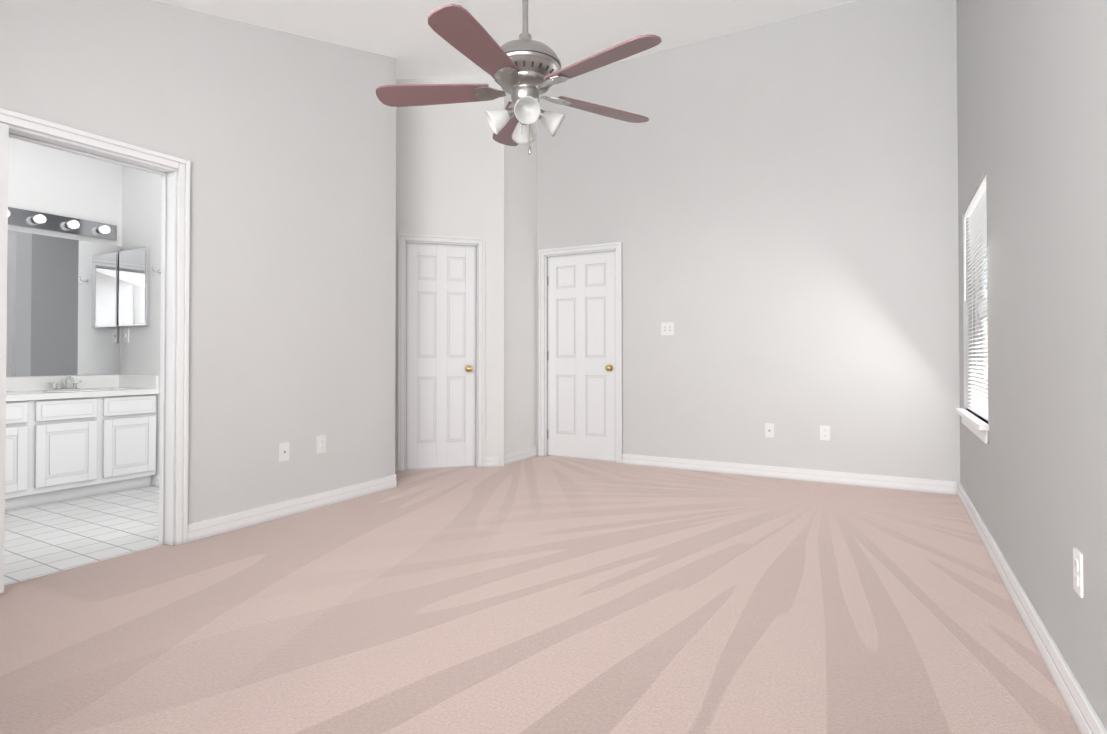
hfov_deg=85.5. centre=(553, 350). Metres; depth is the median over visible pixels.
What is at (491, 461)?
baseboard
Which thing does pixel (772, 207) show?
wall
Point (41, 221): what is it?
vanity light bar
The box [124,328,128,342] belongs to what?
bathroom light switch
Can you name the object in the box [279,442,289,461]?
electrical outlet
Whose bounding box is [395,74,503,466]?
wall
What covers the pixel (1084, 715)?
baseboard
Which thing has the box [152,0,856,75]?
ceiling
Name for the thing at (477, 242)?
door frame
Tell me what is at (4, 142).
door
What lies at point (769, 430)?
electrical outlet
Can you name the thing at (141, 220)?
wall
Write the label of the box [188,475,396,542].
baseboard
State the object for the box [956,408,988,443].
window sill
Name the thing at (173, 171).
door frame
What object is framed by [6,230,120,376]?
vanity mirror
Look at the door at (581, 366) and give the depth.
5.79 m
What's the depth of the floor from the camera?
3.39 m
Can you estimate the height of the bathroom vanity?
0.846 m
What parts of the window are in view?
glass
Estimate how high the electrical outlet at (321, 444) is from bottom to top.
0.115 m
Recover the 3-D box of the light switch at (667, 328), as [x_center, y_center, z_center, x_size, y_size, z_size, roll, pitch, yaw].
[1.017,-0.191,5.345,0.115,0.115,0.012,0,-1,29]
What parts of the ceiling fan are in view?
blade, blade, blade, motor, blade, blade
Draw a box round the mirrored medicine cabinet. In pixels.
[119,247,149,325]
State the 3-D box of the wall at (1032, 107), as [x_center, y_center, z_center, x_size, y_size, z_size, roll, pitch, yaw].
[1.544,-1.044,1.727,0.120,4.100,6.080,0,-1,29]
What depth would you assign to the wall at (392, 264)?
4.52 m
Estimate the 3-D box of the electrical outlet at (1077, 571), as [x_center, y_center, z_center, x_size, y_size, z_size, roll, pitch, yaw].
[1.430,0.605,1.635,0.009,0.115,0.070,0,-1,29]
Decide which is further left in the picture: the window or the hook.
the hook
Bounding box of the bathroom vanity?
[5,375,158,510]
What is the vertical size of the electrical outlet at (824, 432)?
0.115 m
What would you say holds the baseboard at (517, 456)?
attached to the wall at (520, 280)
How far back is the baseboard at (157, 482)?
4.55 m
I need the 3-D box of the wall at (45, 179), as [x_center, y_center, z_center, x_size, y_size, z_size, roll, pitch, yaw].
[-4.123,-0.468,3.882,0.120,3.000,2.550,0,-1,29]
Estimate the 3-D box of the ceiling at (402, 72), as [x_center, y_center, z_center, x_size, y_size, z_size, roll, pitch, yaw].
[-1.386,-2.559,5.703,1.160,0.739,2.010,0,-1,29]
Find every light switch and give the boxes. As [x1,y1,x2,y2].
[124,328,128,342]
[661,322,673,334]
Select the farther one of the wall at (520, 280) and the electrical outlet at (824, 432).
the wall at (520, 280)
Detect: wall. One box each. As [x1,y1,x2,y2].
[0,0,395,523]
[8,137,121,376]
[121,166,161,485]
[383,59,395,465]
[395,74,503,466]
[504,92,536,453]
[537,0,959,481]
[956,0,1106,728]
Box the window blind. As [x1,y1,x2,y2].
[964,176,987,420]
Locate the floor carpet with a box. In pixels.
[0,455,1080,733]
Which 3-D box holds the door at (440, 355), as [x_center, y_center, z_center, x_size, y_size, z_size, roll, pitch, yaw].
[-0.988,0.047,5.295,0.609,1.978,0.099,0,-1,-16]
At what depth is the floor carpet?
2.24 m
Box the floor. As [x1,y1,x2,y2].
[4,485,162,584]
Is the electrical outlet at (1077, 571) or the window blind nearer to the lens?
the electrical outlet at (1077, 571)
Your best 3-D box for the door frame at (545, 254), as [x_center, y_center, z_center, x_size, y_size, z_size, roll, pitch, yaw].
[0.275,0.024,5.819,0.890,2.060,0.144,0,-1,29]
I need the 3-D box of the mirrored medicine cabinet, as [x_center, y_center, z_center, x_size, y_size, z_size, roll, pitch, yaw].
[-3.321,-0.496,4.739,0.410,0.605,0.030,0,-1,29]
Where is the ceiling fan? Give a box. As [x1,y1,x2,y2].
[376,0,661,154]
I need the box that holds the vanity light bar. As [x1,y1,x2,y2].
[8,207,116,240]
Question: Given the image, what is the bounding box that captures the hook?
[151,266,160,275]
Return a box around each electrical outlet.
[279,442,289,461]
[317,435,325,453]
[765,423,773,437]
[820,425,829,440]
[1073,547,1082,597]
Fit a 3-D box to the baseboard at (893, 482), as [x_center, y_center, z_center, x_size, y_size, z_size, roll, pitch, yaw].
[1.367,0.999,5.133,3.524,0.095,0.018,0,-1,29]
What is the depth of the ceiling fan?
2.44 m
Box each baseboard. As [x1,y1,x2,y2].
[156,475,158,486]
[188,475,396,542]
[395,456,497,471]
[500,446,536,465]
[537,446,957,494]
[958,482,1106,733]
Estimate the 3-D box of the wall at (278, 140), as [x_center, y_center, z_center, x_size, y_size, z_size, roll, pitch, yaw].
[-2.275,-1.031,2.769,0.120,4.100,4.190,0,-1,29]
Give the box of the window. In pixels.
[975,220,987,404]
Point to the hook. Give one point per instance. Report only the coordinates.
(158, 271)
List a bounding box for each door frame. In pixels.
[0,108,189,545]
[397,233,484,471]
[539,242,621,463]
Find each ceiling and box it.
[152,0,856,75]
[396,65,446,78]
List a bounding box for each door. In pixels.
[0,123,8,593]
[406,243,475,468]
[547,251,615,460]

